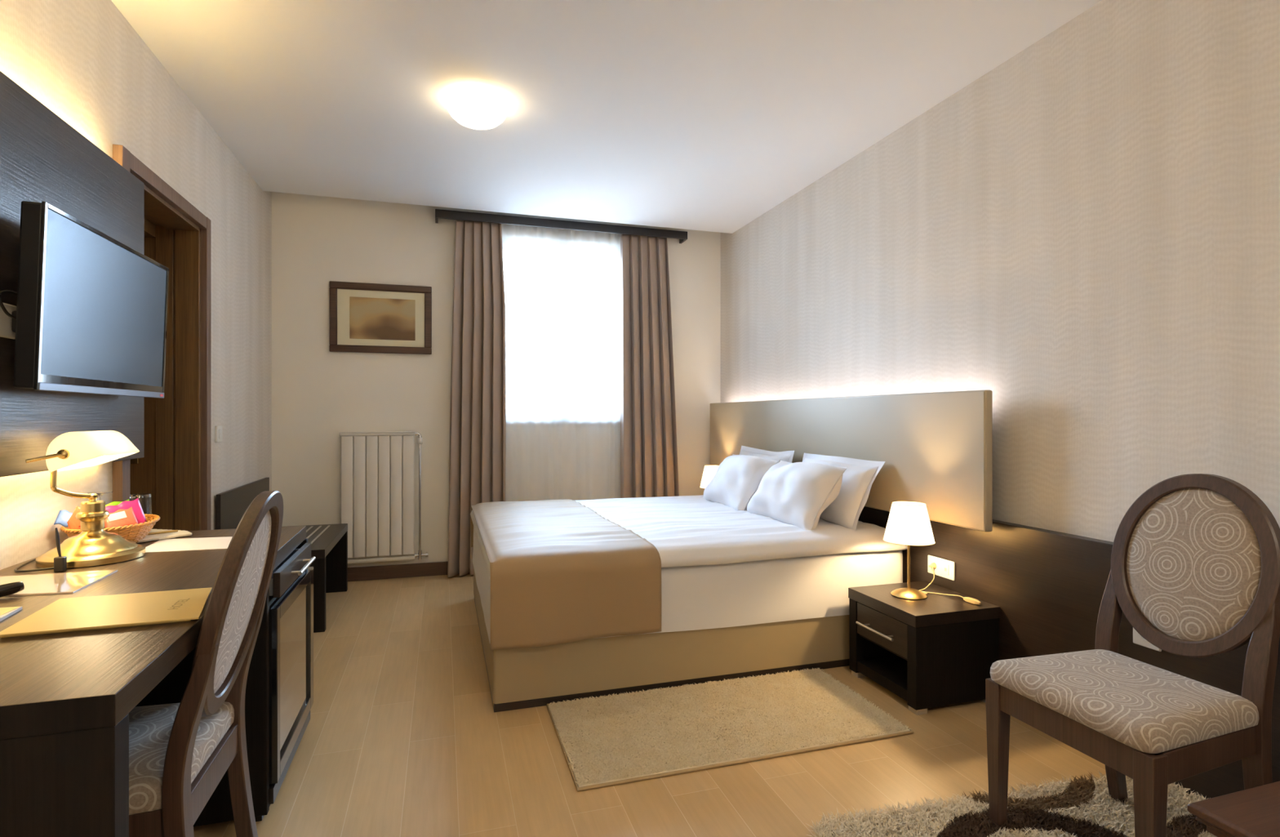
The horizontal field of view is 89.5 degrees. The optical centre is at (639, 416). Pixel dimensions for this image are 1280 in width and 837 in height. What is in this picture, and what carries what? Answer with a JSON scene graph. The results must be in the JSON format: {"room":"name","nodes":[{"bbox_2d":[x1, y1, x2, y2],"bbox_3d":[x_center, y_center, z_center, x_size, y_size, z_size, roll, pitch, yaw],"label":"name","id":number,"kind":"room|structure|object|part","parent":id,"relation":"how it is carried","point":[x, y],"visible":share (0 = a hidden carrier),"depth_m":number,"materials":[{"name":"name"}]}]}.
{"room":"hotel room","nodes":[
{"label":"hotel room","id":0,"kind":"room"},
{"bbox_2d":[0,0,271,569],"bbox_3d":[-1.572,-0.230,1.194,0.100,2.760,6.806,0,0,-17],"label":"wall","id":1,"kind":"structure","parent":0,"point":[83,60],"depth_m":2.60,"materials":[{"name":"paint"}]},
{"bbox_2d":[0,71,144,476],"bbox_3d":[-1.476,-0.350,1.161,0.062,1.001,2.485,0,0,-17],"label":"panel","id":2,"kind":"object","parent":1,"relation":"attached to","point":[42,157],"visible":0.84,"depth_m":1.77,"materials":[{"name":"brown wood"}]},
{"bbox_2d":[0,302,16,338],"bbox_3d":[-1.566,-0.237,1.575,0.010,0.085,0.130,0,0,-17],"label":"wall socket","id":3,"kind":"object","parent":2,"relation":"attached to","point":[6,331],"visible":0.64,"depth_m":1.60,"materials":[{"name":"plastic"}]},
{"bbox_2d":[13,200,168,398],"bbox_3d":[-1.609,-0.292,1.904,0.120,0.459,0.745,0,0,-17],"label":"television","id":4,"kind":"object","parent":2,"relation":"attached to","point":[91,308],"visible":1,"depth_m":1.76,"materials":[{"name":"black plastic"}]},
{"bbox_2d":[0,289,17,332],"bbox_3d":[-1.560,-0.212,1.636,0.034,0.193,0.211,0,0,-17],"label":"power cable","id":5,"kind":"object","parent":4,"relation":"attached to","point":[13,315],"visible":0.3,"depth_m":1.58,"materials":[{"name":"black plastic"}]},
{"bbox_3d":[-1.570,-0.073,1.917,0.011,0.020,0.737,0,0,-17],"label":"trim","id":6,"kind":"part","parent":4,"relation":"part of","materials":[{"name":"grey metal"}]},
{"bbox_2d":[112,144,211,530],"bbox_3d":[-2.128,0.099,2.647,0.370,2.103,0.910,0,0,-17],"label":"door","id":7,"kind":"structure","parent":1,"relation":"in","point":[175,468],"depth_m":3.03,"materials":[{"name":"brown wood"}]},
{"bbox_3d":[-2.343,0.110,2.993,0.030,0.220,0.006,0,0,-17],"label":"strike plate","id":8,"kind":"part","parent":7,"relation":"part of","materials":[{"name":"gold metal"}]},
{"bbox_2d":[214,425,222,442],"bbox_3d":[-2.161,0.090,3.314,0.016,0.084,0.080,0,0,-17],"label":"light switch","id":9,"kind":"object","parent":1,"relation":"attached to","point":[218,428],"visible":1,"depth_m":3.29,"materials":[{"name":"white plastic"}]},
{"bbox_2d":[216,477,269,529],"bbox_3d":[-2.272,0.573,3.722,0.020,0.355,0.965,0,0,-17],"label":"board","id":10,"kind":"object","parent":1,"relation":"attached to","point":[232,504],"visible":0.46,"depth_m":3.50,"materials":[{"name":"brown wood"}]},
{"bbox_2d":[271,191,720,567],"bbox_3d":[-0.951,-0.230,4.971,3.503,2.760,0.250,0,0,-17],"label":"wall","id":11,"kind":"structure","parent":0,"point":[318,393],"depth_m":4.56,"materials":[{"name":"white paint"}]},
{"bbox_2d":[328,280,431,354],"bbox_3d":[-1.823,-0.690,4.556,0.671,0.486,0.029,0,0,-17],"label":"framed picture","id":12,"kind":"object","parent":11,"relation":"attached to","point":[364,317],"visible":1,"depth_m":4.55,"materials":[{"name":"brown wood"}]},
{"bbox_2d":[349,296,415,340],"bbox_3d":[-1.815,-0.688,4.557,0.431,0.291,0.002,0,0,-17],"label":"print","id":13,"kind":"object","parent":12,"relation":"attached to","point":[371,317],"depth_m":4.55},
{"bbox_2d":[339,431,428,564],"bbox_3d":[-1.790,0.562,4.528,0.578,0.909,0.103,0,0,-17],"label":"radiator","id":14,"kind":"object","parent":11,"relation":"attached to","point":[377,468],"visible":1,"depth_m":4.48,"materials":[{"name":"white metal"}]},
{"bbox_2d":[339,431,415,436],"bbox_3d":[-1.824,0.124,4.497,0.487,0.032,0.064,0,0,-17],"label":"grille","id":15,"kind":"object","parent":14,"relation":"attached to","point":[409,433],"depth_m":4.48,"materials":[{"name":"white metal"}]},
{"bbox_2d":[347,560,470,581],"bbox_3d":[-0.935,1.103,4.835,3.253,0.095,0.018,0,0,-17],"label":"baseboard","id":16,"kind":"structure","parent":11,"relation":"attached to","point":[434,568],"depth_m":4.58,"materials":[{"name":"brown wood"}]},
{"bbox_2d":[435,208,687,243],"bbox_3d":[-0.553,-1.430,4.888,1.901,0.060,0.140,0,0,-17],"label":"pelmet","id":17,"kind":"object","parent":11,"relation":"attached to","point":[682,236],"visible":1,"depth_m":4.80,"materials":[{"name":"black wood"}]},
{"bbox_2d":[447,219,506,577],"bbox_3d":[-1.182,-0.145,4.678,0.411,2.566,0.138,0,0,-17],"label":"curtain","id":18,"kind":"object","parent":17,"relation":"hanging from","point":[477,420],"visible":0.91,"depth_m":4.67,"materials":[{"name":"brown fabric"}]},
{"bbox_2d":[501,223,620,501],"bbox_3d":[-0.591,-0.148,4.911,1.030,2.560,0.019,0,0,-17],"label":"sheer curtain","id":19,"kind":"object","parent":17,"relation":"hanging from","point":[562,286],"visible":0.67,"depth_m":4.92,"materials":[{"name":"white fabric"}]},
{"bbox_2d":[620,234,679,497],"bbox_3d":[0.089,-0.145,5.073,0.486,2.566,0.126,0,0,-17],"label":"curtain","id":20,"kind":"object","parent":17,"relation":"hanging from","point":[649,468],"visible":0.69,"depth_m":5.05,"materials":[{"name":"brown fabric"}]},
{"bbox_2d":[111,0,1102,233],"bbox_3d":[0.032,-1.580,1.765,3.503,0.260,6.956,0,0,-17],"label":"ceiling","id":21,"kind":"structure","parent":0,"point":[703,115],"depth_m":2.83,"materials":[{"name":"white paint"}]},
{"bbox_2d":[445,86,508,129],"bbox_3d":[-0.748,-1.393,2.966,0.278,0.114,0.278,0,0,-17],"label":"ceiling lamp","id":22,"kind":"object","parent":21,"relation":"attached to","point":[476,108],"visible":1,"depth_m":2.88,"materials":[{"name":"white glass"}]},
{"bbox_2d":[193,573,1106,836],"bbox_3d":[-0.094,1.200,1.752,3.753,0.100,7.006,0,0,-17],"label":"floor","id":23,"kind":"structure","parent":0,"point":[403,735],"depth_m":2.13,"materials":[{"name":"brown wood"}]},
{"bbox_2d":[0,525,306,836],"bbox_3d":[-1.289,0.775,1.556,0.652,0.750,1.510,0,0,-17],"label":"desk","id":24,"kind":"object","parent":23,"relation":"on","point":[67,699],"visible":0.7,"depth_m":0.96,"materials":[{"name":"brown wood"}]},
{"bbox_2d":[0,606,22,621],"bbox_3d":[-1.338,0.396,1.274,0.168,0.007,0.100,0,0,-17],"label":"notepad","id":25,"kind":"object","parent":24,"relation":"on","point":[5,612],"visible":1,"depth_m":1.30,"materials":[{"name":"white paper"}]},
{"bbox_2d":[0,581,24,597],"bbox_3d":[-1.415,0.384,1.393,0.028,0.031,0.126,0,0,28],"label":"handset","id":26,"kind":"object","parent":24,"relation":"on","point":[11,588],"visible":1,"depth_m":1.42,"materials":[{"name":"black plastic"}]},
{"bbox_2d":[13,527,66,572],"bbox_3d":[-1.626,0.344,1.740,0.320,0.112,0.095,0,0,43],"label":"cable","id":27,"kind":"object","parent":24,"relation":"on","point":[60,562],"visible":0.88,"depth_m":1.66,"materials":[{"name":"black plastic"}]},
{"bbox_3d":[-1.641,0.395,1.752,0.084,0.008,0.285,0,0,-44],"label":"cord","id":28,"kind":"part","parent":27,"relation":"part of","materials":[{"name":"black plastic"}]},
{"bbox_3d":[-1.501,0.326,1.666,0.018,0.077,0.008,0,0,24],"label":"cord","id":29,"kind":"part","parent":27,"relation":"part of","materials":[{"name":"black plastic"}]},
{"bbox_2d":[53,555,66,572],"bbox_3d":[-1.494,0.381,1.664,0.022,0.038,0.018,0,0,-17],"label":"switch","id":30,"kind":"object","parent":27,"relation":"attached to","point":[60,562],"depth_m":1.66,"materials":[{"name":"black"}]},
{"bbox_2d":[0,569,117,595],"bbox_3d":[-1.451,0.398,1.522,0.288,0.004,0.222,0,0,-17],"label":"leaflet","id":31,"kind":"object","parent":24,"relation":"on","point":[65,582],"visible":1,"depth_m":1.55,"materials":[{"name":"beige paper"}]},
{"bbox_3d":[-1.075,0.798,0.857,0.650,0.703,0.046,0,0,-17],"label":"panel","id":32,"kind":"part","parent":24,"relation":"part of","materials":[{"name":"brown wood"}]},
{"bbox_2d":[25,430,145,568],"bbox_3d":[-1.535,0.221,1.821,0.234,0.358,0.294,0,0,-17],"label":"desk lamp","id":33,"kind":"object","parent":24,"relation":"on","point":[94,546],"visible":0.99,"depth_m":1.76,"materials":[{"name":"gold metal"}]},
{"bbox_3d":[-1.546,0.103,1.685,0.086,0.034,0.018,0,0,-35],"label":"pivot knob","id":34,"kind":"part","parent":33,"relation":"part of","materials":[{"name":"gold metal"}]},
{"bbox_3d":[-1.548,0.184,1.761,0.018,0.093,0.099,0,0,23],"label":"arm","id":35,"kind":"part","parent":33,"relation":"part of","materials":[{"name":"gold metal"}]},
{"bbox_3d":[-1.547,0.096,1.834,0.133,0.109,0.262,0,0,-17],"label":"lamp shade","id":36,"kind":"part","parent":33,"relation":"part of","materials":[{"name":"white glass"}]},
{"bbox_2d":[87,490,113,500],"bbox_3d":[-1.758,0.323,2.102,0.076,0.153,0.076,0,0,-17],"label":"knob","id":37,"kind":"object","parent":33,"relation":"attached to","point":[100,494],"visible":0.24,"depth_m":2.10,"materials":[{"name":"white"}]},
{"bbox_2d":[0,586,212,637],"bbox_3d":[-1.050,0.395,1.319,0.331,0.009,0.257,0,0,-17],"label":"desk pad","id":38,"kind":"object","parent":24,"relation":"on","point":[124,610],"visible":1,"depth_m":1.29,"materials":[{"name":"beige leather"}]},
{"bbox_2d":[60,513,159,542],"bbox_3d":[-1.646,0.363,2.016,0.226,0.073,0.316,0,0,-19],"label":"wicker basket","id":39,"kind":"object","parent":24,"relation":"on","point":[135,532],"visible":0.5,"depth_m":1.97,"materials":[{"name":"orange wicker"}]},
{"bbox_2d":[53,509,72,527],"bbox_3d":[-1.678,0.305,1.907,0.080,0.059,0.025,0,0,-39],"label":"sachet","id":40,"kind":"object","parent":39,"relation":"in","point":[64,515],"visible":0.53,"depth_m":1.89,"materials":[{"name":"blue paper"}]},
{"bbox_2d":[66,505,79,529],"bbox_3d":[-1.649,0.305,1.898,0.012,0.084,0.054,0,0,43],"label":"sachet","id":41,"kind":"object","parent":39,"relation":"in","point":[73,522],"visible":0.38,"depth_m":1.89,"materials":[{"name":"orange paper"}]},
{"bbox_2d":[105,498,128,506],"bbox_3d":[-1.673,0.312,2.044,0.014,0.092,0.109,0,0,40],"label":"sachet","id":42,"kind":"object","parent":39,"relation":"in","point":[113,503],"visible":0.06,"depth_m":2.05,"materials":[{"name":"green paper"}]},
{"bbox_2d":[105,506,137,528],"bbox_3d":[-1.604,0.318,1.989,0.035,0.070,0.087,0,0,36],"label":"sachet","id":43,"kind":"object","parent":39,"relation":"in","point":[122,517],"visible":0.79,"depth_m":1.99,"materials":[{"name":"orange paper"}]},
{"bbox_2d":[105,497,146,524],"bbox_3d":[-1.627,0.312,2.038,0.023,0.102,0.110,0,0,38],"label":"sachet","id":44,"kind":"object","parent":39,"relation":"in","point":[135,504],"visible":0.41,"depth_m":2.06,"materials":[{"name":"pink paper"}]},
{"bbox_2d":[129,493,152,528],"bbox_3d":[-1.743,0.336,2.253,0.065,0.128,0.065,0,0,-17],"label":"tumbler","id":45,"kind":"object","parent":24,"relation":"on","point":[145,499],"visible":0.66,"depth_m":2.24,"materials":[{"name":"clear glass"}]},
{"bbox_2d":[137,528,191,542],"bbox_3d":[-1.615,0.394,2.162,0.237,0.008,0.156,0,0,43],"label":"mat","id":46,"kind":"object","parent":24,"relation":"on","point":[180,533],"visible":0.58,"depth_m":2.12,"materials":[{"name":"beige fabric"}]},
{"bbox_2d":[147,529,177,534],"bbox_3d":[-1.608,0.386,2.130,0.007,0.007,0.137,0,0,40],"label":"pen","id":47,"kind":"object","parent":46,"relation":"on","point":[171,531],"visible":0.66,"depth_m":2.15,"materials":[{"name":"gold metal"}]},
{"bbox_2d":[145,536,232,552],"bbox_3d":[-1.395,0.399,2.021,0.258,0.001,0.227,0,0,-17],"label":"paper sheet","id":48,"kind":"object","parent":24,"relation":"on","point":[206,543],"visible":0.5,"depth_m":2.00,"materials":[{"name":"white paper"}]},
{"bbox_2d":[128,490,283,836],"bbox_3d":[-1.075,0.660,1.370,0.542,0.984,0.444,0,0,-17],"label":"dining chair","id":49,"kind":"object","parent":23,"relation":"on","point":[180,753],"visible":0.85,"depth_m":1.35,"materials":[{"name":"wood"}]},
{"bbox_3d":[-1.135,0.713,1.352,0.416,0.065,0.434,0,0,-17],"label":"seat","id":50,"kind":"part","parent":49,"relation":"part of","materials":[{"name":"fabric"}]},
{"bbox_3d":[-1.127,0.780,1.354,0.414,0.070,0.434,0,0,-17],"label":"seat frame","id":51,"kind":"part","parent":49,"relation":"part of","materials":[{"name":"brown wood"}]},
{"bbox_3d":[-0.865,0.795,1.246,0.086,0.715,0.048,0,0,-17],"label":"leg","id":52,"kind":"part","parent":49,"relation":"part of","materials":[{"name":"brown wood"}]},
{"bbox_2d":[213,510,271,693],"bbox_3d":[-0.886,0.405,1.428,0.100,0.400,0.326,0,0,-17],"label":"cushion","id":53,"kind":"object","parent":49,"relation":"on","point":[249,548],"depth_m":1.43,"materials":[{"name":"fabric"}]},
{"bbox_3d":[-0.971,0.795,1.591,0.086,0.715,0.048,0,0,-17],"label":"leg","id":54,"kind":"part","parent":49,"relation":"part of","materials":[{"name":"brown wood"}]},
{"bbox_2d":[134,538,315,826],"bbox_3d":[-1.407,0.799,2.005,0.686,0.702,0.578,0,0,-17],"label":"base cabinet","id":55,"kind":"object","parent":23,"relation":"on","point":[279,695],"visible":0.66,"depth_m":1.85,"materials":[{"name":"black wood"}]},
{"bbox_2d":[269,566,313,784],"bbox_3d":[-1.341,0.800,2.036,0.470,0.500,0.544,0,0,-17],"label":"fridge","id":56,"kind":"object","parent":55,"relation":"in","point":[291,614],"depth_m":2.02,"materials":[{"name":"brown"}]},
{"bbox_3d":[-1.118,0.488,2.088,0.018,0.072,0.468,0,0,-17],"label":"drawer","id":57,"kind":"part","parent":55,"relation":"part of","materials":[{"name":"brown wood"}]},
{"bbox_3d":[-1.095,0.486,2.099,0.034,0.012,0.225,0,0,-17],"label":"handle","id":58,"kind":"part","parent":55,"relation":"part of","materials":[{"name":"silver metal"}]},
{"bbox_2d":[284,523,347,632],"bbox_3d":[-2.035,0.929,3.793,0.471,0.442,0.875,0,0,-17],"label":"bench","id":59,"kind":"object","parent":23,"relation":"on","point":[329,542],"visible":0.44,"depth_m":3.92,"materials":[{"name":"black wood"}]},
{"bbox_3d":[-1.914,0.953,3.396,0.470,0.394,0.043,0,0,-17],"label":"leg","id":60,"kind":"part","parent":59,"relation":"part of","materials":[{"name":"black wood"}]},
{"bbox_3d":[-2.157,0.953,4.189,0.470,0.394,0.043,0,0,-17],"label":"leg","id":61,"kind":"part","parent":59,"relation":"part of","materials":[{"name":"black wood"}]},
{"bbox_2d":[470,494,907,711],"bbox_3d":[0.107,0.838,3.573,1.960,0.624,1.722,0,0,-17],"label":"bed","id":62,"kind":"object","parent":23,"relation":"on","point":[744,593],"visible":0.51,"depth_m":2.83,"materials":[{"name":"beige fabric"}]},
{"bbox_2d":[471,498,661,650],"bbox_3d":[-0.502,0.706,3.387,0.699,0.371,1.770,0,0,-17],"label":"throw","id":63,"kind":"object","parent":62,"relation":"on","point":[562,571],"visible":1,"depth_m":2.60,"materials":[{"name":"beige fabric"}]},
{"bbox_3d":[0.109,0.765,3.574,1.949,0.290,1.678,0,0,-17],"label":"mattress","id":64,"kind":"part","parent":62,"relation":"part of","materials":[{"name":"white fabric"}]},
{"bbox_2d":[470,494,907,578],"bbox_3d":[0.094,0.579,3.569,1.932,0.106,1.722,0,0,-17],"label":"duvet","id":65,"kind":"object","parent":62,"relation":"on","point":[687,532],"depth_m":2.99,"materials":[{"name":"white fabric"}]},
{"bbox_2d":[702,453,778,510],"bbox_3d":[0.600,0.404,3.970,0.279,0.335,0.658,0,0,-17],"label":"pillow","id":66,"kind":"object","parent":62,"relation":"on","point":[736,479],"visible":0.81,"depth_m":3.79,"materials":[{"name":"white fabric"}]},
{"bbox_2d":[739,445,794,463],"bbox_3d":[0.770,0.395,4.169,0.219,0.385,0.720,0,0,-17],"label":"pillow","id":67,"kind":"object","parent":62,"relation":"on","point":[787,455],"visible":0.16,"depth_m":4.16,"materials":[{"name":"white fabric"}]},
{"bbox_2d":[746,459,847,529],"bbox_3d":[0.793,0.408,3.381,0.281,0.343,0.650,0,0,-17],"label":"pillow","id":68,"kind":"object","parent":62,"relation":"on","point":[797,494],"visible":0.91,"depth_m":3.20,"materials":[{"name":"white fabric"}]},
{"bbox_2d":[802,453,884,530],"bbox_3d":[0.989,0.396,3.431,0.196,0.367,0.720,0,0,-17],"label":"pillow","id":69,"kind":"object","parent":62,"relation":"on","point":[858,478],"visible":0.34,"depth_m":3.19,"materials":[{"name":"white fabric"}]},
{"bbox_2d":[546,667,913,791],"bbox_3d":[0.310,1.140,2.449,1.251,0.020,0.623,0,0,-17],"label":"rug","id":70,"kind":"object","parent":23,"relation":"on","point":[607,740],"visible":1,"depth_m":2.38,"materials":[{"name":"beige carpet"}]},
{"bbox_2d":[848,580,999,715],"bbox_3d":[1.174,0.958,2.734,0.442,0.385,0.430,0,0,-17],"label":"nightstand","id":71,"kind":"object","parent":23,"relation":"on","point":[936,650],"visible":0.92,"depth_m":2.57,"materials":[{"name":"black wood"}]},
{"bbox_3d":[0.982,0.888,2.675,0.040,0.011,0.230,0,0,-17],"label":"handle","id":72,"kind":"part","parent":71,"relation":"part of","materials":[{"name":"silver metal"}]},
{"bbox_3d":[1.102,0.883,2.712,0.213,0.135,0.320,0,0,-17],"label":"drawer","id":73,"kind":"part","parent":71,"relation":"part of","materials":[{"name":"brown wood"}]},
{"bbox_2d":[883,501,935,599],"bbox_3d":[1.149,0.568,2.758,0.206,0.393,0.206,0,0,-17],"label":"table lamp","id":74,"kind":"object","parent":71,"relation":"on","point":[908,523],"visible":1,"depth_m":2.70,"materials":[{"name":"white fabric"}]},
{"bbox_3d":[1.149,0.452,2.758,0.203,0.159,0.203,0,0,-17],"label":"lamp shade","id":75,"kind":"part","parent":74,"relation":"part of","materials":[{"name":"white fabric"}]},
{"bbox_2d":[919,562,980,604],"bbox_3d":[1.284,0.713,2.773,0.165,0.102,0.345,0,0,-6],"label":"lamp cord","id":76,"kind":"object","parent":71,"relation":"on","point":[974,601],"visible":0.8,"depth_m":2.74,"materials":[{"name":"brown plastic"}]},
{"bbox_2d":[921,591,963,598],"bbox_3d":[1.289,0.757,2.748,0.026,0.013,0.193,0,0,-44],"label":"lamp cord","id":77,"kind":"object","parent":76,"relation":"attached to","point":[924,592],"depth_m":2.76,"materials":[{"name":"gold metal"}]},
{"bbox_2d":[963,596,980,604],"bbox_3d":[1.360,0.755,2.645,0.020,0.018,0.077,0,0,-24],"label":"switch","id":78,"kind":"object","parent":76,"relation":"attached to","point":[974,601],"depth_m":2.64,"materials":[{"name":"white"}]},
{"bbox_2d":[805,769,1217,836],"bbox_3d":[1.186,1.129,1.419,1.253,0.040,1.182,0,0,-17],"label":"shag rug","id":79,"kind":"object","parent":23,"relation":"on","point":[1085,807],"visible":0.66,"depth_m":1.81,"materials":[{"name":"beige carpet"}]},
{"bbox_2d":[985,473,1279,836],"bbox_3d":[1.286,0.648,1.673,0.542,0.984,0.444,0,0,-18],"label":"dining chair","id":80,"kind":"object","parent":79,"relation":"on","point":[1195,570],"visible":0.98,"depth_m":1.63,"materials":[{"name":"fabric"}]},
{"bbox_3d":[0.993,0.935,1.790,0.044,0.405,0.044,0,0,-18],"label":"leg","id":81,"kind":"part","parent":80,"relation":"part of","materials":[{"name":"brown wood"}]},
{"bbox_3d":[1.388,0.783,1.895,0.086,0.715,0.048,0,0,-18],"label":"leg","id":82,"kind":"part","parent":80,"relation":"part of","materials":[{"name":"brown wood"}]},
{"bbox_3d":[1.226,0.701,1.654,0.416,0.065,0.434,0,0,-18],"label":"seat","id":83,"kind":"part","parent":80,"relation":"part of","materials":[{"name":"fabric"}]},
{"bbox_3d":[1.234,0.768,1.657,0.414,0.070,0.434,0,0,-18],"label":"seat frame","id":84,"kind":"part","parent":80,"relation":"part of","materials":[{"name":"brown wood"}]},
{"bbox_3d":[1.114,0.935,1.409,0.044,0.405,0.044,0,0,-18],"label":"leg","id":85,"kind":"part","parent":80,"relation":"part of","materials":[{"name":"brown wood"}]},
{"bbox_2d":[1126,488,1261,640],"bbox_3d":[1.475,0.393,1.733,0.100,0.400,0.326,0,0,-18],"label":"cushion","id":86,"kind":"object","parent":80,"relation":"on","point":[1193,555],"depth_m":1.71,"materials":[{"name":"fabric"}]},
{"bbox_3d":[1.497,0.783,1.551,0.086,0.715,0.048,0,0,-18],"label":"leg","id":87,"kind":"part","parent":80,"relation":"part of","materials":[{"name":"brown wood"}]},
{"bbox_2d":[1186,781,1279,836],"bbox_3d":[1.491,0.940,0.936,0.700,0.420,0.816,0,0,-17],"label":"coffee table","id":88,"kind":"object","parent":23,"relation":"on","point":[1255,811],"visible":1,"depth_m":1.20,"materials":[{"name":"brown wood"}]},
{"bbox_3d":[0.532,0.957,4.828,0.442,0.385,0.430,0,0,-17],"label":"nightstand","id":89,"kind":"object","parent":23,"relation":"on","visible":0},
{"bbox_2d":[699,465,719,488],"bbox_3d":[0.552,0.568,4.834,0.206,0.393,0.206,0,0,-17],"label":"table lamp","id":90,"kind":"object","parent":89,"relation":"on","point":[709,471],"visible":0.34,"depth_m":4.77,"materials":[{"name":"white fabric"}]},
{"bbox_2d":[720,0,1279,542],"bbox_3d":[1.681,-0.230,2.192,0.100,2.760,6.806,0,0,-17],"label":"wall","id":91,"kind":"structure","parent":0,"point":[1084,233],"depth_m":2.35,"materials":[{"name":"paint"}]},
{"bbox_2d":[857,506,1279,798],"bbox_3d":[1.538,0.787,2.399,0.048,0.715,6.086,0,0,-17],"label":"wall panel","id":92,"kind":"object","parent":91,"relation":"attached to","point":[1048,586],"visible":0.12,"depth_m":2.38,"materials":[{"name":"brown wood"}]},
{"bbox_2d":[710,389,992,532],"bbox_3d":[1.007,0.178,3.910,0.079,0.569,2.774,0,0,-17],"label":"headboard","id":93,"kind":"object","parent":92,"relation":"attached to","point":[935,448],"visible":0.72,"depth_m":3.06,"materials":[{"name":"beige wood"}]},
{"bbox_2d":[927,555,955,580],"bbox_3d":[1.352,0.679,2.901,0.013,0.082,0.160,0,0,-17],"label":"wall socket","id":94,"kind":"object","parent":92,"relation":"attached to","point":[944,568],"visible":1,"depth_m":2.89,"materials":[{"name":"white plastic"}]},
{"bbox_2d":[1133,627,1161,651],"bbox_3d":[1.612,0.694,2.053,0.012,0.082,0.085,0,0,-17],"label":"wall socket","id":95,"kind":"object","parent":92,"relation":"attached to","point":[1138,638],"visible":0.23,"depth_m":2.06,"materials":[{"name":"white plastic"}]}
]}

